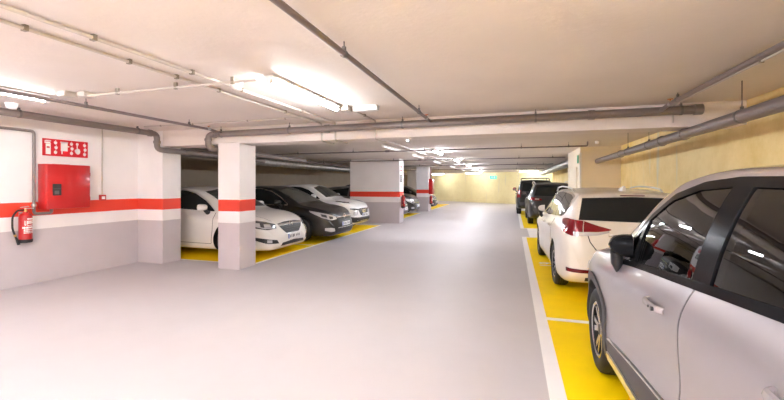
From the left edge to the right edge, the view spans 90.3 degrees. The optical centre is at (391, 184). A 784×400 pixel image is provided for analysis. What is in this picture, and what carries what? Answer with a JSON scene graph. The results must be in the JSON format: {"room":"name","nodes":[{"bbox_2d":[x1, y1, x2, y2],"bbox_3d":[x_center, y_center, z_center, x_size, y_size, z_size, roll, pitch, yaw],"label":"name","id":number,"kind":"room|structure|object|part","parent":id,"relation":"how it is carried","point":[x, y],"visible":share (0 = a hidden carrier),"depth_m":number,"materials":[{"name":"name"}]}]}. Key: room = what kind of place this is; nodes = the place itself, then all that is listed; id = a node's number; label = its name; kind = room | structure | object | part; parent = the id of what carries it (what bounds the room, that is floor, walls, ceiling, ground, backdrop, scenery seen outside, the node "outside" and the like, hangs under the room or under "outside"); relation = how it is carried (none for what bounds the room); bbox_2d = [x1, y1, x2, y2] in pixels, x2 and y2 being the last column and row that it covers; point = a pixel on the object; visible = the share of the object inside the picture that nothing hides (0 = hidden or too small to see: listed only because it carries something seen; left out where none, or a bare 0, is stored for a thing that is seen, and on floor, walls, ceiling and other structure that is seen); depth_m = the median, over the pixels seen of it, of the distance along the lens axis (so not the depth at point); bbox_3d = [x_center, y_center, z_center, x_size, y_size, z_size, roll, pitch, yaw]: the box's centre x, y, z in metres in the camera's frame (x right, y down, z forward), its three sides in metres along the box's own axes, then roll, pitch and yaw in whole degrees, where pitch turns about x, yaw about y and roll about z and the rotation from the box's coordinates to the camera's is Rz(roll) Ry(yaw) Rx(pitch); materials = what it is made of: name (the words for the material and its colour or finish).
{"room":"parking garage","nodes":[
{"label":"parking garage","id":0,"kind":"room"},
{"bbox_2d":[0,115,137,289],"bbox_3d":[-7.307,0.240,0.864,0.250,2.580,15.320,0,0,17],"label":"wall","id":1,"kind":"structure","parent":0,"point":[66,242],"depth_m":6.50,"materials":[{"name":"paint"}]},
{"bbox_2d":[11,206,33,244],"bbox_3d":[-5.514,0.605,5.835,0.186,0.572,0.240,0,0,-18],"label":"fire extinguisher","id":2,"kind":"object","parent":1,"relation":"attached to","point":[25,219],"visible":1,"depth_m":5.81,"materials":[{"name":"red metal"}]},
{"bbox_2d":[22,218,32,233],"bbox_3d":[-5.455,0.610,5.858,0.044,0.224,0.144,0,0,9],"label":"print","id":3,"kind":"object","parent":2,"relation":"attached to","point":[27,223],"depth_m":5.83,"materials":[{"name":"white paper"}]},
{"bbox_2d":[0,126,52,214],"bbox_3d":[-6.158,-0.198,3.995,0.079,1.328,4.761,0,0,17],"label":"pipe","id":4,"kind":"object","parent":1,"relation":"attached to","point":[33,205],"visible":0.97,"depth_m":6.00,"materials":[{"name":"grey plastic"}]},
{"bbox_2d":[38,164,89,208],"bbox_3d":[-5.346,0.019,6.389,0.222,0.722,0.655,0,0,17],"label":"cabinet","id":5,"kind":"object","parent":1,"relation":"attached to","point":[60,186],"visible":1,"depth_m":6.27,"materials":[{"name":"red metal"}]},
{"bbox_3d":[-5.305,0.075,6.177,0.006,0.185,0.125,0,0,17],"label":"lock panel","id":6,"kind":"part","parent":5,"relation":"part of","materials":[{"name":"black plastic"}]},
{"bbox_2d":[42,138,87,157],"bbox_3d":[-5.426,-0.608,6.494,0.008,0.275,0.690,0,0,17],"label":"safety sign","id":7,"kind":"object","parent":1,"relation":"attached to","point":[50,147],"visible":1,"depth_m":6.47,"materials":[{"name":"red plastic"}]},
{"bbox_2d":[101,129,102,193],"bbox_3d":[-5.239,-0.430,7.049,0.018,1.200,0.018,0,0,40],"label":"cable conduit","id":8,"kind":"object","parent":1,"relation":"attached to","point":[101,129],"visible":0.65,"depth_m":7.04,"materials":[{"name":"beige"}]},
{"bbox_2d":[99,195,105,200],"bbox_3d":[-5.232,0.228,7.049,0.049,0.105,0.105,0,0,17],"label":"button","id":9,"kind":"object","parent":1,"relation":"attached to","point":[101,197],"visible":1,"depth_m":7.03,"materials":[{"name":"red plastic"}]},
{"bbox_2d":[181,156,406,187],"bbox_3d":[-2.708,0.240,26.032,0.200,2.580,35.880,0,0,17],"label":"wall","id":10,"kind":"structure","parent":0,"point":[195,171],"depth_m":17.03,"materials":[{"name":"beige paint"}]},
{"bbox_2d":[0,201,630,399],"bbox_3d":[1.244,1.630,16.733,13.660,0.200,51.300,0,0,17],"label":"floor","id":11,"kind":"structure","parent":0,"point":[453,300],"depth_m":4.37,"materials":[{"name":"grey paint"}]},
{"bbox_2d":[138,131,180,263],"bbox_3d":[-4.688,0.240,7.854,0.650,2.580,0.435,0,0,17],"label":"pillar","id":12,"kind":"structure","parent":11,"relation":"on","point":[159,174],"depth_m":7.67,"materials":[{"name":"paint"}]},
{"bbox_2d":[218,142,254,269],"bbox_3d":[-2.900,0.380,7.308,0.470,2.300,0.460,0,0,17],"label":"pillar","id":13,"kind":"structure","parent":11,"relation":"on","point":[236,160],"depth_m":7.11,"materials":[{"name":"paint"}]},
{"bbox_2d":[181,186,305,250],"bbox_3d":[-4.528,0.781,9.446,4.933,1.498,2.206,0,0,17],"label":"car","id":14,"kind":"object","parent":11,"relation":"on","point":[274,228],"visible":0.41,"depth_m":8.44,"materials":[{"name":"white metal"}]},
{"bbox_3d":[-4.403,0.887,8.488,1.320,0.705,0.099,0,0,17],"label":"door","id":15,"kind":"part","parent":14,"relation":"part of","materials":[{"name":"white paint"}]},
{"bbox_2d":[197,204,209,214],"bbox_3d":[-3.975,0.525,8.270,0.134,0.240,0.288,0,0,17],"label":"mirror","id":16,"kind":"object","parent":14,"relation":"attached to","point":[200,207],"depth_m":8.24,"materials":[{"name":"white glass"}]},
{"bbox_2d":[255,238,278,243],"bbox_3d":[-2.608,1.153,8.084,0.531,0.155,0.103,0,0,-21],"label":"fog light","id":17,"kind":"object","parent":14,"relation":"attached to","point":[257,240],"depth_m":8.04,"materials":[{"name":"black plastic"}]},
{"bbox_2d":[277,220,300,232],"bbox_3d":[-2.269,0.913,8.745,0.128,0.264,0.960,0,0,17],"label":"grille","id":18,"kind":"object","parent":14,"relation":"attached to","point":[283,226],"depth_m":8.65,"materials":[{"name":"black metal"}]},
{"bbox_2d":[281,238,302,245],"bbox_3d":[-2.211,1.248,8.727,0.056,0.095,0.920,0,0,17],"label":"grille","id":19,"kind":"object","parent":14,"relation":"attached to","point":[287,241],"depth_m":8.60,"materials":[{"name":"black plastic"}]},
{"bbox_3d":[-2.178,1.115,8.717,0.008,0.110,0.520,0,0,17],"label":"license plate","id":20,"kind":"part","parent":14,"relation":"part of","materials":[{"name":"white"}]},
{"bbox_2d":[255,186,352,240],"bbox_3d":[-3.435,0.589,11.662,4.508,1.882,2.164,0,0,17],"label":"hatchback car","id":21,"kind":"object","parent":11,"relation":"on","point":[320,218],"visible":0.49,"depth_m":10.71,"materials":[{"name":"black metal"}]},
{"bbox_3d":[-3.433,0.887,10.760,1.205,0.705,0.091,0,0,17],"label":"door","id":22,"kind":"part","parent":21,"relation":"part of","materials":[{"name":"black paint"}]},
{"bbox_2d":[274,200,282,207],"bbox_3d":[-3.059,0.525,10.563,0.134,0.240,0.288,0,0,17],"label":"mirror","id":23,"kind":"object","parent":21,"relation":"attached to","point":[279,203],"depth_m":10.53,"materials":[{"name":"black glass"}]},
{"bbox_2d":[325,228,334,231],"bbox_3d":[-1.642,1.195,10.374,0.284,0.108,0.044,0,0,-26],"label":"fog light","id":24,"kind":"object","parent":21,"relation":"attached to","point":[326,229],"depth_m":10.35,"materials":[{"name":"white"}]},
{"bbox_2d":[336,213,349,219],"bbox_3d":[-1.360,0.881,11.018,0.056,0.167,0.920,0,0,17],"label":"grille","id":25,"kind":"object","parent":21,"relation":"attached to","point":[339,216],"depth_m":10.95,"materials":[{"name":"silver metal"}]},
{"bbox_2d":[337,226,351,232],"bbox_3d":[-1.325,1.245,11.007,0.078,0.130,1.000,0,0,17],"label":"grille","id":26,"kind":"object","parent":21,"relation":"attached to","point":[340,229],"depth_m":10.87,"materials":[{"name":"black plastic"}]},
{"bbox_2d":[284,184,369,225],"bbox_3d":[-2.931,0.749,13.997,4.232,1.562,2.060,0,0,17],"label":"car","id":27,"kind":"object","parent":11,"relation":"on","point":[359,210],"visible":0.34,"depth_m":13.25,"materials":[{"name":"white metal"}]},
{"bbox_2d":[350,207,367,214],"bbox_3d":[-1.047,0.887,13.413,0.238,0.245,1.516,0,0,17],"label":"grille","id":28,"kind":"object","parent":27,"relation":"attached to","point":[353,210],"depth_m":13.03,"materials":[{"name":"silver plastic"}]},
{"bbox_2d":[329,186,407,213],"bbox_3d":[-1.418,0.785,18.187,4.321,1.490,2.080,0,0,17],"label":"hatchback car","id":29,"kind":"object","parent":11,"relation":"on","point":[344,191],"visible":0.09,"depth_m":17.71,"materials":[{"name":"metal"}]},
{"bbox_2d":[350,159,403,222],"bbox_3d":[-0.629,0.240,16.110,2.130,2.580,0.600,0,0,17],"label":"pillar","id":30,"kind":"structure","parent":11,"relation":"on","point":[375,183],"depth_m":15.78,"materials":[{"name":"paint"}]},
{"bbox_2d":[400,193,404,208],"bbox_3d":[0.449,0.637,15.585,0.196,0.601,0.251,0,0,-18],"label":"fire extinguisher","id":31,"kind":"object","parent":30,"relation":"attached to","point":[402,198],"visible":1,"depth_m":15.55,"materials":[{"name":"red metal"}]},
{"bbox_2d":[346,185,419,212],"bbox_3d":[-0.684,0.705,20.891,4.321,1.650,2.080,0,0,17],"label":"car","id":32,"kind":"object","parent":11,"relation":"on","point":[412,201],"visible":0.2,"depth_m":19.74,"materials":[{"name":"metal"}]},
{"bbox_2d":[407,170,416,189],"bbox_3d":[1.578,0.240,27.780,0.850,2.580,0.600,0,0,17],"label":"pillar","id":33,"kind":"structure","parent":11,"relation":"on","point":[411,174],"depth_m":27.51,"materials":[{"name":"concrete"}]},
{"bbox_2d":[404,186,437,206],"bbox_3d":[0.760,0.785,25.207,4.321,1.490,2.080,0,0,17],"label":"hatchback car","id":34,"kind":"object","parent":11,"relation":"on","point":[407,190],"visible":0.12,"depth_m":24.37,"materials":[{"name":"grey metal"}]},
{"bbox_2d":[417,167,430,211],"bbox_3d":[1.875,0.240,22.950,0.700,2.580,0.750,0,0,17],"label":"pillar","id":35,"kind":"structure","parent":11,"relation":"on","point":[423,173],"depth_m":22.59,"materials":[{"name":"paint"}]},
{"bbox_2d":[429,179,433,193],"bbox_3d":[2.328,0.084,22.838,0.232,0.892,0.605,0,0,17],"label":"upper cabinet","id":36,"kind":"object","parent":35,"relation":"attached to","point":[431,181],"visible":1,"depth_m":22.55,"materials":[{"name":"red metal"}]},
{"bbox_3d":[2.313,0.090,22.840,0.202,0.880,0.600,0,0,17],"label":"casing","id":37,"kind":"part","parent":36,"relation":"part of","materials":[{"name":"red metal"}]},
{"bbox_3d":[2.419,0.090,22.808,0.016,0.872,0.592,0,0,17],"label":"door","id":38,"kind":"part","parent":36,"relation":"part of","materials":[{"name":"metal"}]},
{"bbox_2d":[513,178,550,213],"bbox_3d":[7.901,0.579,21.777,2.261,1.903,4.773,0,0,17],"label":"car","id":39,"kind":"object","parent":11,"relation":"on","point":[524,185],"visible":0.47,"depth_m":19.83,"materials":[{"name":"black metal"}]},
{"bbox_2d":[522,181,567,223],"bbox_3d":[6.639,0.690,16.517,2.179,1.681,4.470,0,0,17],"label":"car","id":40,"kind":"object","parent":11,"relation":"on","point":[542,193],"visible":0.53,"depth_m":14.73,"materials":[{"name":"black metal"}]},
{"bbox_2d":[528,197,541,199],"bbox_3d":[5.380,0.515,14.794,0.238,0.119,0.595,0,0,-31],"label":"tail light","id":41,"kind":"object","parent":40,"relation":"attached to","point":[530,198],"depth_m":14.68,"materials":[{"name":"red"}]},
{"bbox_2d":[537,186,669,284],"bbox_3d":[3.665,0.770,7.011,1.851,1.519,4.651,0,0,16],"label":"estate car","id":42,"kind":"object","parent":11,"relation":"on","point":[576,223],"visible":0.59,"depth_m":5.10,"materials":[{"name":"white metal"}]},
{"bbox_2d":[538,205,544,216],"bbox_3d":[3.030,0.526,7.898,0.138,0.252,0.206,0,0,17],"label":"mirror","id":43,"kind":"object","parent":42,"relation":"attached to","point":[541,208],"depth_m":7.86,"materials":[{"name":"white glass"}]},
{"bbox_3d":[2.974,0.902,7.630,0.089,0.695,1.040,0,0,16],"label":"door","id":44,"kind":"part","parent":42,"relation":"part of","materials":[{"name":"beige paint"}]},
{"bbox_3d":[2.698,0.887,6.653,0.088,0.725,0.950,0,0,16],"label":"door","id":45,"kind":"part","parent":42,"relation":"part of","materials":[{"name":"beige paint"}]},
{"bbox_3d":[2.946,0.066,6.651,0.035,0.111,1.651,0,0,15],"label":"roof rail","id":46,"kind":"part","parent":42,"relation":"part of","materials":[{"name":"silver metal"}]},
{"bbox_2d":[562,218,610,235],"bbox_3d":[2.577,0.554,5.211,0.549,0.217,0.501,0,0,17],"label":"tail light","id":47,"kind":"object","parent":42,"relation":"attached to","point":[570,226],"depth_m":5.02,"materials":[{"name":"red plastic"}]},
{"bbox_3d":[4.085,0.066,6.330,0.035,0.111,1.651,0,0,17],"label":"roof rail","id":48,"kind":"part","parent":42,"relation":"part of","materials":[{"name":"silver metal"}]},
{"bbox_2d":[587,164,783,399],"bbox_3d":[2.147,0.713,1.789,1.856,1.635,4.208,0,0,17],"label":"car","id":49,"kind":"object","parent":11,"relation":"on","point":[688,304],"visible":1,"depth_m":1.56,"materials":[{"name":"silver metal"}]},
{"bbox_2d":[608,234,633,271],"bbox_3d":[1.495,0.453,2.551,0.139,0.266,0.203,0,0,17],"label":"mirror","id":50,"kind":"object","parent":49,"relation":"attached to","point":[621,246],"depth_m":2.51,"materials":[{"name":"black glass"}]},
{"bbox_3d":[1.278,1.185,1.953,0.030,0.100,1.682,0,0,17],"label":"sill trim","id":51,"kind":"part","parent":49,"relation":"part of","materials":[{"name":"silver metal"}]},
{"bbox_3d":[1.514,0.343,2.364,0.104,0.262,0.053,0,0,35],"label":"pillar trim","id":52,"kind":"part","parent":49,"relation":"part of","materials":[{"name":"black plastic"}]},
{"bbox_3d":[1.369,0.739,2.125,0.072,0.633,1.138,0,0,17],"label":"door","id":53,"kind":"part","parent":49,"relation":"part of","materials":[{"name":"silver metal"}]},
{"bbox_3d":[1.239,0.570,1.861,0.054,0.038,0.220,0,0,17],"label":"door handle","id":54,"kind":"part","parent":49,"relation":"part of","materials":[{"name":"silver metal"}]},
{"bbox_3d":[1.252,0.412,1.647,0.047,0.247,2.205,0,0,16],"label":"waist trim","id":55,"kind":"part","parent":49,"relation":"part of","materials":[{"name":"black"}]},
{"bbox_3d":[1.060,0.650,1.129,0.089,0.610,1.016,0,0,17],"label":"door","id":56,"kind":"part","parent":49,"relation":"part of","materials":[{"name":"silver metal"}]},
{"bbox_3d":[0.931,0.530,0.909,0.054,0.038,0.220,0,0,17],"label":"door handle","id":57,"kind":"part","parent":49,"relation":"part of","materials":[{"name":"silver metal"}]},
{"bbox_2d":[0,0,783,174],"bbox_3d":[1.244,-1.075,16.733,13.660,0.050,51.300,0,0,17],"label":"ceiling","id":58,"kind":"structure","parent":0,"point":[444,57],"depth_m":3.29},
{"bbox_2d":[4,102,18,109],"bbox_3d":[-4.878,-1.010,5.000,0.138,0.080,0.138,0,0,17],"label":"smoke detector","id":59,"kind":"object","parent":58,"relation":"attached to","point":[10,105],"visible":1,"depth_m":4.96,"materials":[{"name":"white plastic"}]},
{"bbox_2d":[0,87,49,102],"bbox_3d":[-4.269,-1.006,3.858,0.100,0.089,1.530,0,0,17],"label":"tube light","id":60,"kind":"object","parent":58,"relation":"attached to","point":[44,101],"visible":0.55,"depth_m":4.35,"materials":[{"name":"white plastic"}]},
{"bbox_2d":[57,90,77,97],"bbox_3d":[-3.660,-1.022,4.402,0.120,0.055,0.140,0,0,17],"label":"junction box","id":61,"kind":"object","parent":58,"relation":"attached to","point":[67,94],"visible":0.9,"depth_m":4.36,"materials":[{"name":"beige plastic"}]},
{"bbox_2d":[77,91,95,98],"bbox_3d":[-3.464,-1.022,4.425,0.120,0.055,0.140,0,0,17],"label":"junction box","id":62,"kind":"object","parent":58,"relation":"attached to","point":[83,94],"visible":0.9,"depth_m":4.37,"materials":[{"name":"beige plastic"}]},
{"bbox_2d":[0,88,221,133],"bbox_3d":[-4.401,-0.978,2.520,0.060,0.145,9.206,0,0,17],"label":"pipe","id":63,"kind":"object","parent":58,"relation":"hanging from","point":[85,105],"visible":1,"depth_m":4.83,"materials":[{"name":"grey metal"}]},
{"bbox_2d":[0,107,265,162],"bbox_3d":[-5.298,-0.820,4.523,0.128,0.461,12.500,0,0,17],"label":"drain pipe","id":64,"kind":"object","parent":58,"relation":"hanging from","point":[18,113],"visible":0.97,"depth_m":6.37,"materials":[{"name":"grey plastic"}]},
{"bbox_2d":[87,76,257,96],"bbox_3d":[-2.340,-1.016,4.035,2.220,0.069,0.026,0,0,17],"label":"cable conduit","id":65,"kind":"object","parent":58,"relation":"attached to","point":[232,79],"visible":1,"depth_m":3.99,"materials":[{"name":"beige plastic"}]},
{"bbox_2d":[144,117,299,126],"bbox_3d":[-2.909,-1.038,6.483,3.160,0.024,0.018,0,0,17],"label":"cable conduit","id":66,"kind":"object","parent":58,"relation":"attached to","point":[292,117],"visible":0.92,"depth_m":6.40,"materials":[{"name":"beige metal"}]},
{"bbox_2d":[0,18,470,171],"bbox_3d":[0.930,-0.884,13.323,0.038,0.332,34.000,0,0,17],"label":"cable conduit","id":67,"kind":"object","parent":58,"relation":"attached to","point":[23,27],"visible":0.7,"depth_m":3.29,"materials":[{"name":"beige metal"}]},
{"bbox_2d":[0,3,471,170],"bbox_3d":[1.178,-0.883,13.246,0.040,0.333,34.000,0,0,17],"label":"cable conduit","id":68,"kind":"object","parent":58,"relation":"attached to","point":[92,37],"visible":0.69,"depth_m":3.03,"materials":[{"name":"beige metal"}]},
{"bbox_2d":[231,83,242,89],"bbox_3d":[-1.589,-1.010,3.990,0.115,0.080,0.115,0,0,17],"label":"smoke detector","id":69,"kind":"object","parent":58,"relation":"attached to","point":[237,86],"visible":0.83,"depth_m":3.96,"materials":[{"name":"white plastic"}]},
{"bbox_2d":[181,155,404,174],"bbox_3d":[-2.534,-0.903,19.842,0.112,0.295,23.600,0,0,17],"label":"pipe","id":70,"kind":"object","parent":58,"relation":"hanging from","point":[181,155],"visible":0.02,"depth_m":10.79,"materials":[{"name":"grey plastic"}]},
{"bbox_2d":[181,148,406,173],"bbox_3d":[-1.722,-0.940,19.590,0.082,0.220,23.600,0,0,17],"label":"pipe","id":71,"kind":"object","parent":58,"relation":"hanging from","point":[194,149],"visible":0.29,"depth_m":12.84,"materials":[{"name":"grey plastic"}]},
{"bbox_2d":[264,75,340,111],"bbox_3d":[-0.940,-1.006,4.396,0.100,0.089,1.530,0,0,17],"label":"tube light","id":72,"kind":"object","parent":58,"relation":"attached to","point":[271,79],"visible":1,"depth_m":4.17,"materials":[{"name":"white plastic"}]},
{"bbox_2d":[255,157,349,172],"bbox_3d":[-3.293,-0.839,16.047,0.286,0.423,10.300,0,0,17],"label":"ventilation duct","id":73,"kind":"object","parent":58,"relation":"hanging from","point":[269,162],"visible":0.65,"depth_m":15.00,"materials":[{"name":"silver metal"}]},
{"bbox_2d":[338,105,351,112],"bbox_3d":[-0.627,-1.015,5.199,0.140,0.070,0.160,0,0,17],"label":"junction box","id":74,"kind":"object","parent":58,"relation":"attached to","point":[344,108],"visible":0.81,"depth_m":5.13,"materials":[{"name":"beige plastic"}]},
{"bbox_2d":[269,0,430,122],"bbox_3d":[-0.800,-0.989,1.403,0.060,0.123,9.205,0,0,17],"label":"pipe","id":75,"kind":"object","parent":58,"relation":"hanging from","point":[281,4],"visible":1,"depth_m":2.73,"materials":[{"name":"grey metal"}]},
{"bbox_2d":[353,104,378,111],"bbox_3d":[-0.345,-1.015,5.164,0.340,0.070,0.110,0,0,17],"label":"emergency light","id":76,"kind":"object","parent":58,"relation":"attached to","point":[360,108],"visible":1,"depth_m":5.12,"materials":[{"name":"white plastic"}]},
{"bbox_2d":[352,109,385,142],"bbox_3d":[-0.072,-0.885,6.854,0.032,0.330,3.350,0,0,17],"label":"cable conduit","id":77,"kind":"object","parent":58,"relation":"attached to","point":[364,115],"visible":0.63,"depth_m":6.10,"materials":[{"name":"beige"}]},
{"bbox_2d":[381,144,400,150],"bbox_3d":[-0.015,-1.006,10.684,0.100,0.089,1.530,0,0,17],"label":"tube light","id":78,"kind":"object","parent":58,"relation":"attached to","point":[383,145],"visible":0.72,"depth_m":10.44,"materials":[{"name":"white plastic"}]},
{"bbox_2d":[275,141,587,154],"bbox_3d":[-0.673,-0.983,11.098,11.337,0.134,0.058,0,0,17],"label":"pipe","id":79,"kind":"object","parent":58,"relation":"hanging from","point":[521,147],"visible":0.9,"depth_m":10.48,"materials":[{"name":"grey metal"}]},
{"bbox_2d":[310,156,564,161],"bbox_3d":[0.494,-0.983,14.924,11.300,0.134,0.058,0,0,17],"label":"pipe","id":80,"kind":"object","parent":58,"relation":"hanging from","point":[552,156],"visible":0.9,"depth_m":14.45,"materials":[{"name":"grey metal"}]},
{"bbox_2d":[204,102,704,162],"bbox_3d":[0.727,-0.818,7.577,7.592,0.465,3.498,0,0,17],"label":"drain pipe","id":81,"kind":"object","parent":58,"relation":"hanging from","point":[696,109],"visible":0.94,"depth_m":5.70,"materials":[{"name":"grey plastic"}]},
{"bbox_2d":[163,100,746,147],"bbox_3d":[-1.738,-0.910,6.952,12.960,0.320,0.440,0,0,17],"label":"ceiling beam","id":82,"kind":"structure","parent":58,"relation":"attached to","point":[190,138],"depth_m":5.82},
{"bbox_2d":[404,167,543,170],"bbox_3d":[3.349,-0.983,24.090,11.320,0.134,0.058,0,0,17],"label":"pipe","id":83,"kind":"object","parent":58,"relation":"attached to","point":[516,167],"visible":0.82,"depth_m":23.53,"materials":[{"name":"grey metal"}]},
{"bbox_2d":[419,162,543,165],"bbox_3d":[1.808,-0.983,19.123,11.320,0.134,0.058,0,0,17],"label":"pipe","id":84,"kind":"object","parent":58,"relation":"attached to","point":[517,162],"visible":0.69,"depth_m":18.23,"materials":[{"name":"grey metal"}]},
{"bbox_2d":[540,159,567,175],"bbox_3d":[8.603,-0.863,20.810,0.330,0.375,16.150,0,0,17],"label":"ventilation duct","id":85,"kind":"object","parent":58,"relation":"hanging from","point":[562,165],"visible":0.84,"depth_m":18.24,"materials":[{"name":"silver metal"}]},
{"bbox_2d":[595,81,783,163],"bbox_3d":[3.412,-0.816,3.574,0.156,0.468,14.851,0,0,17],"label":"drain pipe","id":86,"kind":"object","parent":58,"relation":"hanging from","point":[773,106],"visible":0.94,"depth_m":4.35,"materials":[{"name":"grey plastic"}]},
{"bbox_2d":[659,40,783,111],"bbox_3d":[2.037,-0.987,0.523,0.070,0.127,9.206,0,0,17],"label":"pipe","id":87,"kind":"object","parent":58,"relation":"attached to","point":[780,45],"visible":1,"depth_m":3.36,"materials":[{"name":"grey plastic"}]},
{"bbox_2d":[672,49,783,122],"bbox_3d":[2.236,-0.925,0.560,0.030,0.251,9.396,0,0,17],"label":"cable conduit","id":88,"kind":"object","parent":58,"relation":"attached to","point":[782,50],"visible":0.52,"depth_m":3.59,"materials":[{"name":"beige metal"}]},
{"bbox_2d":[431,171,551,203],"bbox_3d":[7.219,0.240,34.798,0.301,2.580,18.000,0,0,-39],"label":"wall","id":89,"kind":"structure","parent":0,"point":[475,187],"depth_m":33.88,"materials":[{"name":"yellow paint"}]},
{"bbox_2d":[568,146,620,188],"bbox_3d":[6.030,0.240,11.793,0.990,2.580,2.500,0,0,17],"label":"wall","id":90,"kind":"structure","parent":0,"point":[607,174],"depth_m":10.62,"materials":[{"name":"beige paint"}]},
{"bbox_2d":[570,167,576,187],"bbox_3d":[5.514,0.505,11.900,0.060,2.050,1.300,0,0,17],"label":"door","id":91,"kind":"structure","parent":90,"relation":"in","point":[573,171],"depth_m":11.76,"materials":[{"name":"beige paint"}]},
{"bbox_2d":[579,153,581,187],"bbox_3d":[5.195,0.320,10.749,0.048,2.420,0.048,0,0,17],"label":"trim","id":92,"kind":"structure","parent":90,"relation":"attached to","point":[580,154],"depth_m":10.73,"materials":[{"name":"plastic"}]},
{"bbox_2d":[552,87,783,192],"bbox_3d":[7.348,0.240,13.949,0.250,2.580,49.000,0,0,17],"label":"wall","id":93,"kind":"structure","parent":0,"point":[759,142],"depth_m":5.88,"materials":[{"name":"yellow paint"}]}
]}

